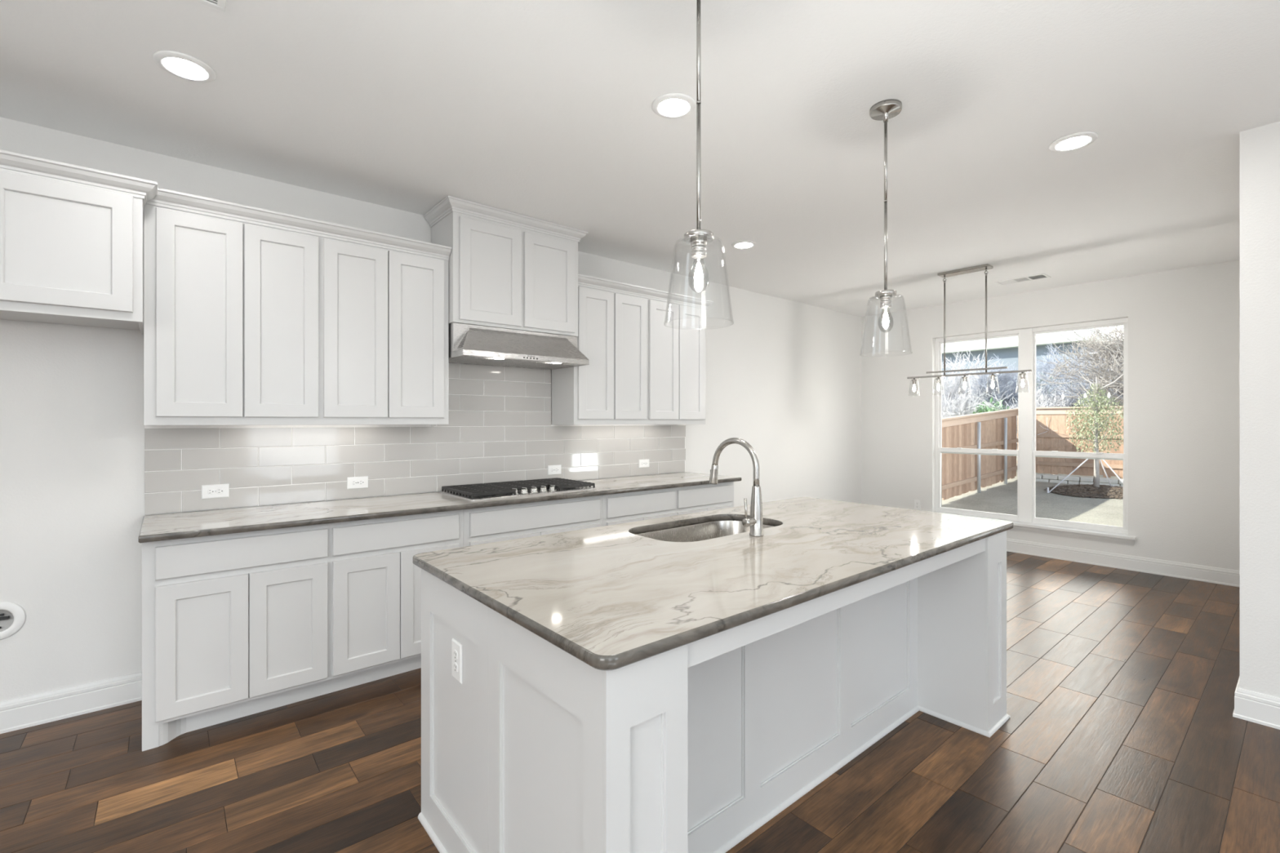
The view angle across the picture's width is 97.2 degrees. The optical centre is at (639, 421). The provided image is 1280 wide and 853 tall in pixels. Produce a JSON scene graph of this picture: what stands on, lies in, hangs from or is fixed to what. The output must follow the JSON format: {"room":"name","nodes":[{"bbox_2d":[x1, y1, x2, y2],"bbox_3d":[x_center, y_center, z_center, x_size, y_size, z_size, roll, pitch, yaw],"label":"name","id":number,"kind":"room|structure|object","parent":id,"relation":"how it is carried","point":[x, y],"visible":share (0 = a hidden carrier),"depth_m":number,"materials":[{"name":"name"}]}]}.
{"room":"kitchen","nodes":[
{"label":"kitchen","id":0,"kind":"room"},
{"bbox_2d":[0,116,861,702],"bbox_3d":[-1.506,0.163,3.724,11.558,3.036,0.140,0,0,-40],"label":"wall","id":1,"kind":"structure","parent":0,"point":[784,380],"depth_m":2.78,"materials":[{"name":"white paint"}]},
{"bbox_2d":[0,600,26,639],"bbox_3d":[-2.847,0.884,2.500,0.172,0.172,0.012,0,0,-40],"label":"outlet box","id":2,"kind":"object","parent":1,"relation":"attached to","point":[12,615],"visible":1,"depth_m":2.52,"materials":[{"name":"white plastic"}]},
{"bbox_2d":[0,671,142,733],"bbox_3d":[-3.277,1.314,2.133,2.118,0.135,0.021,0,0,-40],"label":"baseboard","id":3,"kind":"structure","parent":1,"relation":"attached to","point":[25,712],"depth_m":2.64,"materials":[{"name":"white paint"}]},
{"bbox_2d":[0,149,157,333],"bbox_3d":[-2.648,-0.743,2.340,0.989,0.612,0.488,0,0,-40],"label":"upper cabinet","id":4,"kind":"object","parent":1,"relation":"attached to","point":[72,236],"visible":0.91,"depth_m":2.33,"materials":[{"name":"white paint"}]},
{"bbox_2d":[143,187,451,425],"bbox_3d":[-1.807,-0.524,3.131,1.415,1.083,0.358,0,0,-40],"label":"upper cabinet","id":5,"kind":"object","parent":1,"relation":"attached to","point":[253,316],"visible":0.96,"depth_m":2.92,"materials":[{"name":"white paint"}]},
{"bbox_2d":[144,363,685,515],"bbox_3d":[-1.025,0.024,4.028,3.774,0.886,0.011,0,0,-40],"label":"tile backsplash","id":6,"kind":"structure","parent":1,"relation":"attached to","point":[500,428],"depth_m":3.65,"materials":[{"name":"white tile"}]},
{"bbox_2d":[201,484,229,498],"bbox_3d":[-2.249,0.369,2.990,0.118,0.072,0.008,0,0,-40],"label":"electrical outlet","id":7,"kind":"object","parent":6,"relation":"attached to","point":[218,491],"visible":1,"depth_m":2.99,"materials":[{"name":"white plastic"}]},
{"bbox_2d":[207,488,214,494],"bbox_3d":[-2.262,0.369,2.975,0.029,0.029,0.002,0,0,-40],"label":"receptacle","id":8,"kind":"object","parent":7,"relation":"attached to","point":[210,491],"depth_m":2.97,"materials":[{"name":"white plastic"}]},
{"bbox_2d":[217,488,223,493],"bbox_3d":[-2.232,0.369,3.000,0.029,0.029,0.002,0,0,-40],"label":"receptacle","id":9,"kind":"object","parent":7,"relation":"attached to","point":[220,491],"depth_m":3.00,"materials":[{"name":"white plastic"}]},
{"bbox_2d":[346,475,368,488],"bbox_3d":[-1.717,0.371,3.436,0.118,0.072,0.008,0,0,-40],"label":"electrical outlet","id":10,"kind":"object","parent":6,"relation":"attached to","point":[353,482],"visible":1,"depth_m":3.43,"materials":[{"name":"white plastic"}]},
{"bbox_2d":[351,480,357,485],"bbox_3d":[-1.730,0.371,3.421,0.029,0.029,0.002,0,0,-40],"label":"receptacle","id":11,"kind":"object","parent":10,"relation":"attached to","point":[353,482],"depth_m":3.42,"materials":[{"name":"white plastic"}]},
{"bbox_2d":[359,480,364,484],"bbox_3d":[-1.700,0.371,3.446,0.029,0.029,0.002,0,0,-40],"label":"receptacle","id":12,"kind":"object","parent":10,"relation":"attached to","point":[361,482],"depth_m":3.45,"materials":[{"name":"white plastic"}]},
{"bbox_2d":[547,464,560,475],"bbox_3d":[-0.654,0.370,4.327,0.118,0.072,0.008,0,0,-40],"label":"electrical outlet","id":13,"kind":"object","parent":6,"relation":"attached to","point":[552,469],"visible":1,"depth_m":4.32,"materials":[{"name":"white plastic"}]},
{"bbox_2d":[638,458,648,467],"bbox_3d":[0.037,0.363,4.906,0.118,0.072,0.008,0,0,-40],"label":"electrical outlet","id":14,"kind":"object","parent":6,"relation":"attached to","point":[642,463],"visible":1,"depth_m":4.90,"materials":[{"name":"white plastic"}]},
{"bbox_2d":[423,195,587,336],"bbox_3d":[-0.893,-0.981,3.857,1.012,0.744,0.418,0,0,-40],"label":"upper cabinet","id":15,"kind":"object","parent":1,"relation":"attached to","point":[508,269],"visible":0.94,"depth_m":3.66,"materials":[{"name":"white paint"}]},
{"bbox_2d":[448,322,589,369],"bbox_3d":[-0.862,-0.500,3.823,0.906,0.214,0.511,0,0,-40],"label":"range hood","id":16,"kind":"object","parent":15,"relation":"attached to","point":[468,344],"visible":0.98,"depth_m":3.65,"materials":[{"name":"silver metal"}]},
{"bbox_2d":[457,332,467,347],"bbox_3d":[-1.085,-0.505,3.432,0.053,0.116,0.123,0,0,0],"label":"vent","id":17,"kind":"object","parent":16,"relation":"attached to","point":[462,336],"depth_m":3.45,"materials":[{"name":"silver metal"}]},
{"bbox_2d":[551,273,713,424],"bbox_3d":[-0.014,-0.518,4.634,1.426,1.081,0.358,0,0,-40],"label":"upper cabinet","id":18,"kind":"object","parent":1,"relation":"attached to","point":[641,370],"visible":0.9,"depth_m":4.42,"materials":[{"name":"white paint"}]},
{"bbox_2d":[0,0,1279,316],"bbox_3d":[1.399,-1.415,0.260,11.558,0.120,9.180,0,0,-40],"label":"ceiling","id":19,"kind":"structure","parent":0,"point":[541,109],"depth_m":2.51,"materials":[{"name":"white paint"}]},
{"bbox_2d":[152,50,216,82],"bbox_3d":[-1.733,-1.349,2.152,0.189,0.010,0.189,0,0,-40],"label":"recessed light","id":20,"kind":"object","parent":19,"relation":"in","point":[180,64],"visible":1,"depth_m":2.14,"materials":[{"name":"white plastic"}]},
{"bbox_2d":[193,0,226,12],"bbox_3d":[-1.385,-1.351,1.641,0.307,0.008,0.313,0,0,-40],"label":"ceiling vent","id":21,"kind":"object","parent":19,"relation":"in","point":[220,5],"visible":1,"depth_m":1.82,"materials":[{"name":"white plastic"}]},
{"bbox_2d":[651,93,695,118],"bbox_3d":[0.144,-1.349,2.419,0.189,0.010,0.189,0,0,-40],"label":"recessed light","id":22,"kind":"object","parent":19,"relation":"in","point":[670,105],"visible":1,"depth_m":2.40,"materials":[{"name":"white plastic"}]},
{"bbox_2d":[663,0,733,329],"bbox_3d":[0.175,-0.822,1.682,0.207,1.064,0.207,0,0,-40],"label":"pendant light","id":23,"kind":"object","parent":19,"relation":"hanging from","point":[698,238],"visible":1,"depth_m":1.68,"materials":[{"name":"silver"}]},
{"bbox_2d":[690,237,706,258],"bbox_3d":[0.175,-0.516,1.682,0.048,0.050,0.048,0,0,-40],"label":"socket","id":24,"kind":"object","parent":23,"relation":"attached to","point":[698,245],"depth_m":1.66,"materials":[{"name":"silver metal"}]},
{"bbox_2d":[731,240,756,248],"bbox_3d":[0.792,-1.349,4.311,0.189,0.010,0.189,0,0,-40],"label":"recessed light","id":25,"kind":"object","parent":19,"relation":"in","point":[745,244],"visible":1,"depth_m":4.29,"materials":[{"name":"white plastic"}]},
{"bbox_2d":[860,98,912,356],"bbox_3d":[1.059,-0.822,2.433,0.207,1.064,0.207,0,0,-40],"label":"pendant light","id":26,"kind":"object","parent":19,"relation":"hanging from","point":[886,109],"visible":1,"depth_m":2.43,"materials":[{"name":"silver metal"}]},
{"bbox_2d":[880,294,891,308],"bbox_3d":[1.059,-0.516,2.433,0.048,0.050,0.048,0,0,-40],"label":"socket","id":27,"kind":"object","parent":26,"relation":"attached to","point":[886,300],"depth_m":2.41,"materials":[{"name":"silver metal"}]},
{"bbox_2d":[906,263,1031,395],"bbox_3d":[2.894,-0.799,5.030,0.124,1.111,1.014,0,0,-40],"label":"linear chandelier","id":28,"kind":"object","parent":19,"relation":"hanging from","point":[983,267],"visible":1,"depth_m":5.00,"materials":[{"name":"silver metal"}]},
{"bbox_2d":[935,377,941,383],"bbox_3d":[2.751,-0.382,5.201,0.048,0.057,0.048,0,0,-40],"label":"socket","id":29,"kind":"object","parent":28,"relation":"attached to","point":[938,380],"depth_m":5.19,"materials":[{"name":"silver metal"}]},
{"bbox_2d":[961,375,968,382],"bbox_3d":[2.894,-0.382,5.030,0.048,0.057,0.048,0,0,-40],"label":"socket","id":30,"kind":"object","parent":28,"relation":"attached to","point":[964,379],"depth_m":5.02,"materials":[{"name":"silver metal"}]},
{"bbox_2d":[989,373,995,380],"bbox_3d":[3.037,-0.382,4.860,0.048,0.057,0.048,0,0,-40],"label":"socket","id":31,"kind":"object","parent":28,"relation":"attached to","point":[993,376],"depth_m":4.85,"materials":[{"name":"silver metal"}]},
{"bbox_2d":[1018,372,1026,379],"bbox_3d":[3.180,-0.382,4.690,0.048,0.057,0.048,0,0,-40],"label":"socket","id":32,"kind":"object","parent":28,"relation":"attached to","point":[1022,375],"depth_m":4.68,"materials":[{"name":"silver metal"}]},
{"bbox_2d":[993,273,1050,285],"bbox_3d":[3.631,-1.351,5.369,0.205,0.008,0.410,0,0,-40],"label":"ceiling vent","id":33,"kind":"object","parent":19,"relation":"in","point":[1041,276],"visible":1,"depth_m":5.36,"materials":[{"name":"white plastic"}]},
{"bbox_2d":[1048,131,1097,151],"bbox_3d":[2.093,-1.349,2.728,0.189,0.010,0.189,0,0,-40],"label":"recessed light","id":34,"kind":"object","parent":19,"relation":"in","point":[1073,141],"visible":1,"depth_m":2.71,"materials":[{"name":"white plastic"}]},
{"bbox_2d":[0,551,1279,852],"bbox_3d":[1.403,1.421,0.185,11.468,0.080,9.060,0,0,-40],"label":"floor","id":35,"kind":"structure","parent":0,"point":[1121,734],"depth_m":2.26,"materials":[{"name":"brown wood"}]},
{"bbox_2d":[142,509,463,751],"bbox_3d":[-1.735,0.940,3.029,1.394,0.883,0.607,0,0,-40],"label":"base cabinet","id":36,"kind":"object","parent":35,"relation":"on","point":[235,625],"visible":0.84,"depth_m":2.66,"materials":[{"name":"white paint"}]},
{"bbox_2d":[463,495,602,546],"bbox_3d":[-0.821,0.940,3.795,0.992,0.883,0.607,0,0,-40],"label":"base cabinet","id":37,"kind":"object","parent":35,"relation":"on","point":[486,525],"visible":0.2,"depth_m":3.52,"materials":[{"name":"white paint"}]},
{"bbox_2d":[602,481,733,526],"bbox_3d":[0.086,0.940,4.556,1.375,0.883,0.607,0,0,-40],"label":"base cabinet","id":38,"kind":"object","parent":35,"relation":"on","point":[628,507],"visible":0.21,"depth_m":4.25,"materials":[{"name":"white paint"}]},
{"bbox_2d":[137,471,741,542],"bbox_3d":[-0.808,0.482,3.774,3.789,0.030,0.658,0,0,-40],"label":"countertop","id":39,"kind":"structure","parent":38,"relation":"on","point":[167,526],"depth_m":3.01,"materials":[{"name":"grey stone"}]},
{"bbox_2d":[440,477,596,500],"bbox_3d":[-0.810,0.446,3.817,0.914,0.043,0.520,0,0,-40],"label":"gas cooktop","id":40,"kind":"object","parent":39,"relation":"in","point":[479,491],"visible":1,"depth_m":3.70,"materials":[{"name":"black metal"}]},
{"bbox_2d":[417,530,1009,852],"bbox_3d":[0.470,0.939,2.306,2.344,0.884,1.114,0,0,-40],"label":"kitchen island","id":41,"kind":"object","parent":35,"relation":"on","point":[695,747],"visible":0.6,"depth_m":1.79,"materials":[{"name":"white paint"}]},
{"bbox_2d":[451,638,462,684],"bbox_3d":[-0.569,0.741,1.749,0.008,0.118,0.072,0,0,-40],"label":"electrical outlet","id":42,"kind":"object","parent":41,"relation":"attached to","point":[456,647],"visible":1,"depth_m":1.74,"materials":[{"name":"white plastic"}]},
{"bbox_2d":[453,649,457,659],"bbox_3d":[-0.571,0.722,1.747,0.002,0.029,0.029,0,0,-40],"label":"receptacle","id":43,"kind":"object","parent":42,"relation":"attached to","point":[455,651],"depth_m":1.74,"materials":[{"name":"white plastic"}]},
{"bbox_2d":[453,662,457,672],"bbox_3d":[-0.571,0.761,1.747,0.002,0.029,0.029,0,0,-40],"label":"receptacle","id":44,"kind":"object","parent":42,"relation":"attached to","point":[455,664],"depth_m":1.74,"materials":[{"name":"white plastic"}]},
{"bbox_2d":[413,497,1013,670],"bbox_3d":[0.474,0.482,2.314,2.390,0.030,1.152,0,0,-40],"label":"island countertop","id":45,"kind":"structure","parent":41,"relation":"on","point":[611,597],"depth_m":1.82,"materials":[{"name":"grey stone"}]},
{"bbox_2d":[634,520,775,542],"bbox_3d":[0.306,0.605,2.522,0.794,0.214,0.445,0,0,-40],"label":"sink","id":46,"kind":"object","parent":45,"relation":"in","point":[720,528],"visible":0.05,"depth_m":2.76,"materials":[{"name":"metal"}]},
{"bbox_2d":[708,437,763,537],"bbox_3d":[0.386,0.268,2.389,0.104,0.399,0.286,0,0,-40],"label":"faucet","id":47,"kind":"object","parent":45,"relation":"on","point":[755,521],"visible":1,"depth_m":2.31,"materials":[{"name":"silver metal"}]},
{"bbox_2d":[861,259,1239,570],"bbox_3d":[4.090,0.163,5.936,0.140,3.036,3.660,0,0,-40],"label":"wall","id":48,"kind":"structure","parent":0,"point":[1184,324],"depth_m":5.17,"materials":[{"name":"white paint"}]},
{"bbox_2d":[914,499,920,510],"bbox_3d":[3.314,0.995,6.745,0.008,0.118,0.072,0,0,-40],"label":"electrical outlet","id":49,"kind":"object","parent":48,"relation":"attached to","point":[917,503],"visible":0.99,"depth_m":6.74,"materials":[{"name":"white plastic"}]},
{"bbox_2d":[935,317,1136,545],"bbox_3d":[4.019,0.085,5.965,0.180,2.132,1.879,0,0,-40],"label":"window","id":50,"kind":"structure","parent":48,"relation":"in","point":[1025,520],"depth_m":5.92,"materials":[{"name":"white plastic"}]},
{"bbox_2d":[1006,537,1279,729],"bbox_3d":[4.498,1.314,2.859,3.188,0.135,8.900,0,0,-40],"label":"baseboard","id":51,"kind":"structure","parent":48,"relation":"attached to","point":[1229,577],"depth_m":5.00,"materials":[{"name":"white paint"}]},
{"bbox_2d":[1240,121,1279,697],"bbox_3d":[4.008,0.163,3.564,3.033,3.036,0.130,0,0,-40],"label":"wall","id":52,"kind":"structure","parent":0,"point":[1260,147],"depth_m":2.59,"materials":[{"name":"white paint"}]},
{"label":"outside","id":53,"kind":"structure","parent":0,"visible":0},
{"bbox_2d":[941,457,1123,526],"bbox_3d":[27.764,1.549,19.041,52.982,0.220,66.000,0,0,-40],"label":"patio","id":54,"kind":"structure","parent":53,"point":[999,497],"depth_m":10.54,"materials":[{"name":"grey concrete"}]},
{"bbox_2d":[942,346,1013,417],"bbox_3d":[9.004,-0.245,17.308,4.016,3.844,2.999,0,0,44],"label":"bare tree","id":55,"kind":"object","parent":54,"relation":"on","point":[950,408],"visible":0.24,"depth_m":16.46,"materials":[{"name":"grey plant"}]},
{"bbox_2d":[941,408,1017,506],"bbox_3d":[6.190,0.691,11.163,9.141,2.049,0.169,0,0,-43],"label":"fence","id":56,"kind":"object","parent":54,"relation":"on","point":[961,473],"visible":0.44,"depth_m":12.07,"materials":[{"name":"brown wood"}]},
{"bbox_2d":[942,358,1017,448],"bbox_3d":[11.809,-0.239,18.817,3.820,3.844,4.837,0,0,45],"label":"bare tree","id":57,"kind":"object","parent":54,"relation":"on","point":[970,380],"visible":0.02,"depth_m":18.98,"materials":[{"name":"grey plant"}]},
{"bbox_2d":[973,397,1009,413],"bbox_3d":[9.773,0.240,15.716,1.169,1.882,1.184,0,0,-40],"label":"bush","id":58,"kind":"object","parent":54,"relation":"on","point":[987,409],"visible":0.04,"depth_m":15.69,"materials":[{"name":"green plant"}]},
{"bbox_2d":[951,353,1089,430],"bbox_3d":[10.833,-0.152,16.023,3.974,3.639,3.075,0,0,40],"label":"bare tree","id":59,"kind":"object","parent":54,"relation":"on","point":[1010,377],"visible":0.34,"depth_m":16.14,"materials":[{"name":"grey plant"}]},
{"bbox_2d":[972,380,1084,475],"bbox_3d":[10.950,0.260,14.864,3.570,2.840,3.175,0,0,-40],"label":"bare tree","id":60,"kind":"object","parent":54,"relation":"on","point":[1041,402],"visible":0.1,"depth_m":14.93,"materials":[{"name":"grey plant"}]},
{"bbox_2d":[942,328,1116,398],"bbox_3d":[17.475,-2.269,31.686,8.500,7.900,14.200,0,0,-40],"label":"sky","id":61,"kind":"structure","parent":54,"relation":"on","point":[1006,348],"depth_m":26.27,"materials":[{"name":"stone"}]},
{"bbox_2d":[1016,368,1071,428],"bbox_3d":[14.302,-0.212,19.475,3.080,3.388,3.037,0,0,-40],"label":"bush","id":62,"kind":"object","parent":54,"relation":"on","point":[1046,368],"visible":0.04,"depth_m":19.22,"materials":[{"name":"grey plant"}]},
{"bbox_2d":[1016,405,1123,478],"bbox_3d":[13.748,0.464,9.285,0.140,1.634,13.060,0,0,-40],"label":"fence","id":63,"kind":"object","parent":54,"relation":"on","point":[1051,440],"visible":0.26,"depth_m":13.50,"materials":[{"name":"brown wood"}]},
{"bbox_2d":[1035,341,1117,398],"bbox_3d":[13.171,-0.386,16.512,2.641,4.111,3.521,0,0,16],"label":"bare tree","id":64,"kind":"object","parent":54,"relation":"on","point":[1049,366],"visible":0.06,"depth_m":17.14,"materials":[{"name":"grey plant"}]},
{"bbox_2d":[1035,473,1123,486],"bbox_3d":[11.333,1.389,11.900,0.259,0.205,5.612,0,0,-40],"label":"stone edging","id":65,"kind":"object","parent":54,"relation":"on","point":[1038,477],"visible":0.3,"depth_m":13.17,"materials":[{"name":"stone"}]},
{"bbox_2d":[1035,325,1123,410],"bbox_3d":[11.652,-0.720,12.367,4.566,4.799,5.511,0,0,-11],"label":"bare tree","id":66,"kind":"object","parent":54,"relation":"on","point":[1113,352],"visible":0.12,"depth_m":13.26,"materials":[{"name":"grey plant"}]},
{"bbox_2d":[1041,357,1123,478],"bbox_3d":[12.340,-0.093,14.465,3.603,4.040,3.032,0,0,-18],"label":"bare tree","id":67,"kind":"object","parent":54,"relation":"on","point":[1060,382],"visible":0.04,"depth_m":14.53,"materials":[{"name":"grey plant"}]},
{"bbox_2d":[1046,484,1123,499],"bbox_3d":[9.603,1.427,11.825,2.064,0.163,1.788,0,0,-40],"label":"mulch bed","id":68,"kind":"object","parent":54,"relation":"on","point":[1079,490],"visible":0.77,"depth_m":11.52,"materials":[{"name":"brown soil"}]},
{"bbox_2d":[1047,371,1123,493],"bbox_3d":[9.460,0.244,11.915,1.444,2.728,1.089,0,0,34],"label":"young tree","id":69,"kind":"object","parent":68,"relation":"on","point":[1096,422],"visible":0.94,"depth_m":11.81,"materials":[{"name":"green plant"}]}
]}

